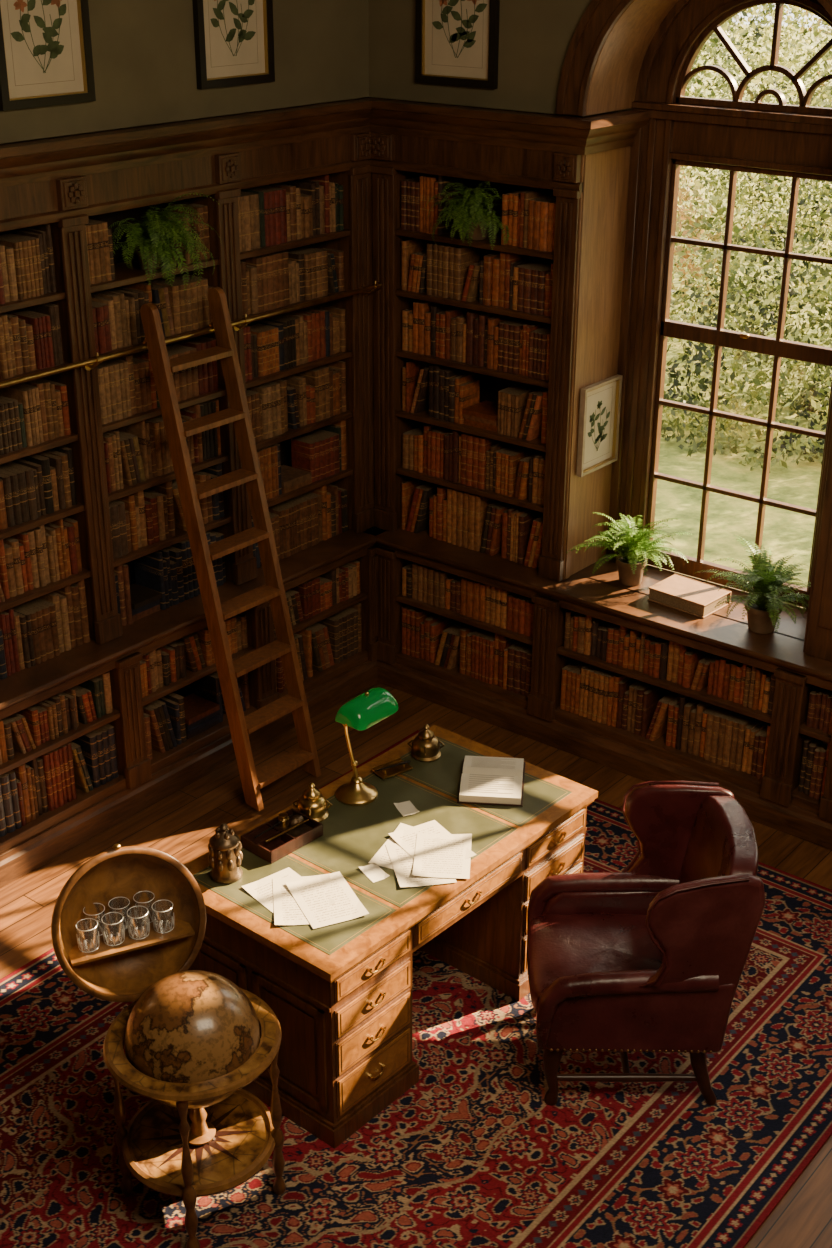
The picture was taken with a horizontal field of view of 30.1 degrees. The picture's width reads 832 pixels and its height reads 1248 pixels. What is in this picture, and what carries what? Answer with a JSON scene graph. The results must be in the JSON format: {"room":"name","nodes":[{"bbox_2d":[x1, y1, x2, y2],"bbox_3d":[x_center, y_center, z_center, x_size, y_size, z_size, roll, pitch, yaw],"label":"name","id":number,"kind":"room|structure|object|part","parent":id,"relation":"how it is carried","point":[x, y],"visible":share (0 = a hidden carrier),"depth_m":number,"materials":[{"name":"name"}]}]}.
{"room":"office","nodes":[
{"label":"office","id":0,"kind":"room"},
{"bbox_2d":[0,98,365,532],"bbox_3d":[-2.925,-0.850,5.544,0.120,4.900,8.760,19,30,34],"label":"wall","id":1,"kind":"structure","parent":0,"point":[364,531],"depth_m":7.23,"materials":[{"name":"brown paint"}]},
{"bbox_2d":[0,0,368,143],"bbox_3d":[-2.815,-2.192,4.675,0.330,1.735,8.530,19,30,34],"label":"wall","id":2,"kind":"structure","parent":0,"point":[144,63],"depth_m":6.73,"materials":[{"name":"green paint"}]},
{"bbox_2d":[0,0,95,110],"bbox_3d":[-1.479,-2.371,6.114,0.030,0.620,0.470,19,30,34],"label":"framed botanical print","id":3,"kind":"object","parent":2,"relation":"attached to","point":[46,58],"visible":1,"depth_m":6.17},
{"bbox_2d":[192,0,274,88],"bbox_3d":[-0.809,-2.719,6.879,0.030,0.620,0.470,19,30,34],"label":"framed botanical print","id":4,"kind":"object","parent":2,"relation":"attached to","point":[234,39],"visible":1,"depth_m":6.93},
{"bbox_2d":[0,682,831,1247],"bbox_3d":[0.126,2.460,4.375,7.950,0.120,8.760,19,30,34],"label":"floor","id":5,"kind":"structure","parent":0,"point":[181,825],"depth_m":7.48,"materials":[{"name":"brown wood"}]},
{"bbox_2d":[0,132,380,887],"bbox_3d":[-2.063,-0.270,6.445,0.471,3.100,5.670,19,30,34],"label":"bookcase","id":6,"kind":"object","parent":5,"relation":"on","point":[141,782],"visible":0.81,"depth_m":7.35,"materials":[{"name":"brown wood"}]},
{"bbox_2d":[109,193,221,289],"bbox_3d":[-1.113,-1.712,6.914,0.468,0.410,0.486,19,30,34],"label":"potted fern","id":7,"kind":"object","parent":6,"relation":"on","point":[155,248],"visible":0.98,"depth_m":6.82,"materials":[{"name":"plant"}]},
{"bbox_2d":[0,174,361,836],"bbox_3d":[-2.075,-0.228,6.453,0.338,2.618,5.361,19,30,34],"label":"books","id":8,"kind":"object","parent":6,"relation":"on","point":[35,631],"visible":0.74,"depth_m":7.34,"materials":[{"name":"brown leather"}]},
{"bbox_2d":[0,280,381,387],"bbox_3d":[-1.943,-0.850,6.079,0.091,0.089,5.583,19,30,34],"label":"ladder rail","id":9,"kind":"object","parent":6,"relation":"attached to","point":[88,364],"visible":1,"depth_m":7.04,"materials":[{"name":"gold metal"}]},
{"bbox_2d":[140,287,320,810],"bbox_3d":[-0.862,-0.325,7.322,0.568,2.422,0.530,19,30,34],"label":"library ladder","id":10,"kind":"object","parent":5,"relation":"on","point":[252,781],"visible":1,"depth_m":7.28,"materials":[{"name":"brown wood"}]},
{"bbox_2d":[0,730,831,1247],"bbox_3d":[-0.166,1.684,5.908,3.050,0.009,4.380,19,30,34],"label":"rug","id":11,"kind":"object","parent":5,"relation":"on","point":[473,1154],"visible":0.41,"depth_m":5.58,"materials":[{"name":"fabric"}]},
{"bbox_2d":[51,844,285,1247],"bbox_3d":[-0.803,1.368,5.121,0.770,1.215,0.576,19,30,34],"label":"globe","id":12,"kind":"object","parent":11,"relation":"on","point":[191,1041],"visible":0.98,"depth_m":5.10,"materials":[{"name":"brown wood"}]},
{"bbox_2d":[76,918,98,952],"bbox_3d":[-1.078,1.024,5.088,0.073,0.091,0.073,19,30,34],"label":"tumbler","id":13,"kind":"object","parent":12,"relation":"on","point":[78,931],"visible":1,"depth_m":5.08,"materials":[{"name":"clear glass"}]},
{"bbox_2d":[83,903,105,936],"bbox_3d":[-1.071,0.988,5.167,0.073,0.091,0.073,19,30,34],"label":"tumbler","id":14,"kind":"object","parent":12,"relation":"on","point":[102,913],"visible":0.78,"depth_m":5.15,"materials":[{"name":"clear glass"}]},
{"bbox_2d":[101,912,124,946],"bbox_3d":[-1.001,1.009,5.120,0.073,0.091,0.073,19,30,34],"label":"tumbler","id":15,"kind":"object","parent":12,"relation":"on","point":[121,923],"visible":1,"depth_m":5.11,"materials":[{"name":"clear glass"}]},
{"bbox_2d":[108,897,130,930],"bbox_3d":[-0.994,0.973,5.200,0.073,0.091,0.073,19,30,34],"label":"tumbler","id":16,"kind":"object","parent":12,"relation":"on","point":[128,900],"visible":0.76,"depth_m":5.18,"materials":[{"name":"clear glass"}]},
{"bbox_3d":[-0.989,1.654,5.186,0.048,0.639,0.047,19,30,34],"label":"leg","id":17,"kind":"part","parent":12,"relation":"part of","materials":[{"name":"brown wood"}]},
{"bbox_3d":[-0.955,0.970,5.126,0.512,0.496,0.273,-11,27,-23],"label":"open lid","id":18,"kind":"part","parent":12,"relation":"part of","materials":[{"name":"brown wood"}]},
{"bbox_2d":[68,918,194,965],"bbox_3d":[-0.960,1.043,5.171,0.412,0.010,0.151,-11,27,-23],"label":"shelf","id":19,"kind":"object","parent":12,"relation":"attached to","point":[183,927],"depth_m":5.15,"materials":[{"name":"brown wood"}]},
{"bbox_2d":[127,906,149,939],"bbox_3d":[-0.923,0.995,5.153,0.073,0.091,0.073,19,30,34],"label":"tumbler","id":20,"kind":"object","parent":12,"relation":"on","point":[131,934],"visible":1,"depth_m":5.14,"materials":[{"name":"clear glass"}]},
{"bbox_2d":[133,891,155,923],"bbox_3d":[-0.916,0.959,5.232,0.073,0.091,0.073,19,30,34],"label":"tumbler","id":21,"kind":"object","parent":12,"relation":"on","point":[153,895],"visible":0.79,"depth_m":5.22,"materials":[{"name":"clear glass"}]},
{"bbox_2d":[152,900,173,933],"bbox_3d":[-0.846,0.980,5.186,0.073,0.091,0.073,19,30,34],"label":"tumbler","id":22,"kind":"object","parent":12,"relation":"on","point":[154,912],"visible":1,"depth_m":5.17,"materials":[{"name":"clear glass"}]},
{"bbox_3d":[-0.729,1.764,4.949,0.048,0.639,0.047,19,30,34],"label":"leg","id":23,"kind":"part","parent":12,"relation":"part of","materials":[{"name":"brown wood"}]},
{"bbox_2d":[122,1089,274,1196],"bbox_3d":[-0.728,1.646,5.182,0.516,0.230,0.516,19,30,34],"label":"tray","id":24,"kind":"object","parent":12,"relation":"on","point":[230,1140],"depth_m":5.16,"materials":[{"name":"brown wood"}]},
{"bbox_3d":[-0.467,1.656,5.186,0.048,0.639,0.047,19,30,34],"label":"leg","id":25,"kind":"part","parent":12,"relation":"part of","materials":[{"name":"brown wood"}]},
{"bbox_2d":[184,725,597,1148],"bbox_3d":[-0.103,1.154,6.122,0.860,0.774,1.570,20,31,36],"label":"desk","id":26,"kind":"object","parent":11,"relation":"on","point":[339,994],"visible":0.74,"depth_m":5.66,"materials":[{"name":"brown wood"}]},
{"bbox_2d":[208,823,242,883],"bbox_3d":[-0.696,0.822,5.644,0.128,0.224,0.127,-3,25,-7],"label":"jar","id":27,"kind":"object","parent":26,"relation":"on","point":[225,856],"visible":1,"depth_m":5.61,"materials":[{"name":"brown metal"}]},
{"bbox_2d":[240,808,322,863],"bbox_3d":[-0.509,0.792,5.887,0.170,0.077,0.270,21,32,38],"label":"tray","id":28,"kind":"object","parent":26,"relation":"on","point":[280,836],"visible":0.98,"depth_m":5.87,"materials":[{"name":"brown wood"}]},
{"bbox_2d":[242,867,368,928],"bbox_3d":[-0.410,0.977,5.564,0.363,0.009,0.400,-10,27,-21],"label":"pages","id":29,"kind":"object","parent":26,"relation":"on","point":[318,901],"visible":1,"depth_m":5.56,"materials":[{"name":"paper"}]},
{"bbox_2d":[292,782,332,821],"bbox_3d":[-0.405,0.683,6.042,0.126,0.147,0.126,-22,33,-40],"label":"brass inkwell","id":30,"kind":"object","parent":26,"relation":"on","point":[312,803],"visible":0.95,"depth_m":6.01,"materials":[{"name":"gold metal"}]},
{"bbox_2d":[335,687,398,805],"bbox_3d":[-0.207,0.468,6.153,0.172,0.447,0.266,19,30,34],"label":"lamp","id":31,"kind":"object","parent":26,"relation":"on","point":[376,704],"visible":1,"depth_m":6.08,"materials":[{"name":"gold metal"}]},
{"bbox_2d":[359,863,389,882],"bbox_3d":[-0.154,0.913,5.709,0.070,0.006,0.110,-14,28,-28],"label":"note card","id":32,"kind":"object","parent":26,"relation":"on","point":[372,871],"visible":1,"depth_m":5.71,"materials":[{"name":"paper"}]},
{"bbox_2d":[371,758,412,778],"bbox_3d":[-0.099,0.592,6.379,0.170,0.032,0.090,-17,30,-33],"label":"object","id":33,"kind":"object","parent":26,"relation":"on","point":[386,770],"visible":1,"depth_m":6.37,"materials":[{"name":"brown wood"}]},
{"bbox_2d":[394,801,419,815],"bbox_3d":[-0.038,0.726,6.119,0.070,0.006,0.100,-10,27,-21],"label":"note card","id":34,"kind":"object","parent":26,"relation":"on","point":[405,808],"visible":1,"depth_m":6.12,"materials":[{"name":"paper"}]},
{"bbox_2d":[369,820,476,886],"bbox_3d":[0.037,0.868,5.805,0.436,0.010,0.448,19,30,34],"label":"pages","id":35,"kind":"object","parent":26,"relation":"on","point":[424,854],"visible":1,"depth_m":5.81,"materials":[{"name":"paper"}]},
{"bbox_2d":[407,724,444,761],"bbox_3d":[0.043,0.484,6.479,0.126,0.147,0.126,-22,33,-40],"label":"brass inkwell","id":36,"kind":"object","parent":26,"relation":"on","point":[426,747],"visible":1,"depth_m":6.45,"materials":[{"name":"gold metal"}]},
{"bbox_2d":[457,756,525,806],"bbox_3d":[0.310,0.619,6.293,0.260,0.059,0.346,3,25,5],"label":"paper stack","id":37,"kind":"object","parent":26,"relation":"on","point":[484,780],"visible":1,"depth_m":6.22,"materials":[{"name":"paper"}]},
{"bbox_2d":[527,781,764,1105],"bbox_3d":[0.813,1.188,5.747,0.790,1.032,0.765,1,25,1],"label":"wingback armchair","id":38,"kind":"object","parent":11,"relation":"on","point":[651,955],"visible":1,"depth_m":5.55,"materials":[{"name":"leather"}]},
{"bbox_3d":[0.503,1.627,5.666,0.088,0.298,0.072,-17,30,-33],"label":"leg","id":39,"kind":"part","parent":38,"relation":"part of","materials":[{"name":"brown wood"}]},
{"bbox_2d":[527,913,662,1011],"bbox_3d":[0.719,1.268,5.786,0.602,0.149,0.524,1,25,1],"label":"seat cushion","id":40,"kind":"object","parent":38,"relation":"on","point":[558,944],"depth_m":5.78,"materials":[{"name":"leather"}]},
{"bbox_3d":[0.798,1.143,6.049,0.668,0.313,0.058,1,25,1],"label":"arm panel","id":41,"kind":"part","parent":38,"relation":"part of","materials":[{"name":"leather"}]},
{"bbox_3d":[0.790,1.387,5.517,0.668,0.313,0.058,1,25,1],"label":"arm panel","id":42,"kind":"part","parent":38,"relation":"part of","materials":[{"name":"leather"}]},
{"bbox_3d":[1.048,1.630,5.671,0.127,0.293,0.064,1,25,1],"label":"leg","id":43,"kind":"part","parent":38,"relation":"part of","materials":[{"name":"brown wood"}]},
{"bbox_2d":[375,527,831,849],"bbox_3d":[2.810,0.788,6.840,7.323,0.884,0.621,19,30,34],"label":"bookcase","id":44,"kind":"object","parent":5,"relation":"on","point":[774,800],"visible":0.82,"depth_m":7.88,"materials":[{"name":"brown wood"}]},
{"bbox_2d":[369,132,581,580],"bbox_3d":[0.338,-1.441,7.957,1.278,2.214,0.372,19,30,34],"label":"bookcase","id":45,"kind":"object","parent":44,"relation":"on","point":[390,421],"visible":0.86,"depth_m":7.83,"materials":[{"name":"brown wood"}]},
{"bbox_2d":[424,181,509,249],"bbox_3d":[0.254,-2.011,7.595,0.429,0.348,0.431,-2,25,-4],"label":"potted fern","id":46,"kind":"object","parent":45,"relation":"on","point":[473,214],"visible":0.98,"depth_m":7.52,"materials":[{"name":"plant"}]},
{"bbox_2d":[401,174,555,567],"bbox_3d":[0.361,-1.313,8.018,0.965,1.932,0.220,19,30,34],"label":"books","id":47,"kind":"object","parent":45,"relation":"on","point":[513,281],"visible":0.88,"depth_m":7.97,"materials":[{"name":"brown leather"}]},
{"bbox_2d":[402,562,831,798],"bbox_3d":[2.562,0.731,6.846,6.605,0.581,0.220,19,30,34],"label":"books","id":48,"kind":"object","parent":44,"relation":"in","point":[724,737],"visible":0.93,"depth_m":7.86,"materials":[{"name":"brown leather"}]},
{"bbox_2d":[567,512,692,585],"bbox_3d":[1.102,-0.379,7.785,0.529,0.435,0.513,19,30,34],"label":"potted fern","id":49,"kind":"object","parent":44,"relation":"on","point":[631,561],"visible":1,"depth_m":7.82,"materials":[{"name":"plant"}]},
{"bbox_2d":[647,574,730,617],"bbox_3d":[1.359,-0.141,7.706,0.334,0.070,0.242,21,32,38],"label":"closed book","id":50,"kind":"object","parent":44,"relation":"on","point":[678,592],"visible":0.95,"depth_m":7.66,"materials":[{"name":"beige paper"}]},
{"bbox_2d":[698,535,810,633],"bbox_3d":[1.576,-0.160,7.352,0.573,0.402,0.647,19,30,34],"label":"potted fern","id":51,"kind":"object","parent":44,"relation":"on","point":[763,608],"visible":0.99,"depth_m":7.33,"materials":[{"name":"plant"}]},
{"bbox_2d":[364,97,631,563],"bbox_3d":[0.397,-1.219,8.458,1.580,3.165,0.230,19,30,34],"label":"wall","id":52,"kind":"structure","parent":0,"point":[375,531],"depth_m":8.05,"materials":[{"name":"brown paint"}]},
{"bbox_2d":[0,98,649,231],"bbox_3d":[1.044,-0.657,3.852,7.460,0.330,6.100,19,30,34],"label":"trim","id":53,"kind":"structure","parent":52,"relation":"attached to","point":[26,162],"depth_m":7.11,"materials":[{"name":"brown wood"}]},
{"bbox_2d":[576,374,622,476],"bbox_3d":[0.923,-0.999,7.797,0.030,0.450,0.340,19,30,34],"label":"framed botanical print","id":54,"kind":"object","parent":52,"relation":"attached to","point":[600,402],"visible":1,"depth_m":7.80},
{"bbox_2d":[556,0,831,661],"bbox_3d":[2.132,-1.276,6.564,3.455,3.089,0.482,19,30,34],"label":"window reveal","id":55,"kind":"structure","parent":52,"relation":"attached to","point":[607,49],"depth_m":7.27,"materials":[{"name":"brown wood"}]},
{"bbox_2d":[606,0,831,611],"bbox_3d":[1.577,-1.559,7.297,1.350,2.989,0.150,19,30,34],"label":"window","id":56,"kind":"structure","parent":52,"relation":"in","point":[735,135],"depth_m":7.33,"materials":[{"name":"brown wood"}]},
{"bbox_2d":[368,0,631,116],"bbox_3d":[2.874,-2.528,5.458,7.500,1.735,0.560,19,30,34],"label":"wall","id":57,"kind":"structure","parent":0,"point":[535,36],"depth_m":7.20,"materials":[{"name":"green paint"}]},
{"bbox_2d":[415,0,499,88],"bbox_3d":[0.191,-2.846,7.249,0.470,0.620,0.030,19,30,34],"label":"framed botanical print","id":58,"kind":"object","parent":57,"relation":"attached to","point":[457,41],"visible":1,"depth_m":7.30},
{"bbox_2d":[648,564,802,607],"bbox_3d":[1.601,0.207,8.150,1.360,0.840,0.090,19,30,34],"label":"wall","id":59,"kind":"structure","parent":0,"point":[648,564],"depth_m":8.11,"materials":[{"name":"brown wood"}]},
{"label":"outside","id":60,"kind":"structure","parent":0,"visible":0},
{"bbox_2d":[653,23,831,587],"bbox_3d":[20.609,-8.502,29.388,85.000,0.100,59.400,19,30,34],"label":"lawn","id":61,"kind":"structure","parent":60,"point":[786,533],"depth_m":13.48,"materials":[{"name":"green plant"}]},
{"bbox_2d":[661,3,831,472],"bbox_3d":[5.290,-7.254,16.835,41.504,7.971,13.970,19,30,34],"label":"hedge","id":62,"kind":"object","parent":61,"relation":"on","point":[807,229],"visible":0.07,"depth_m":14.36,"materials":[{"name":"green plant"}]}
]}

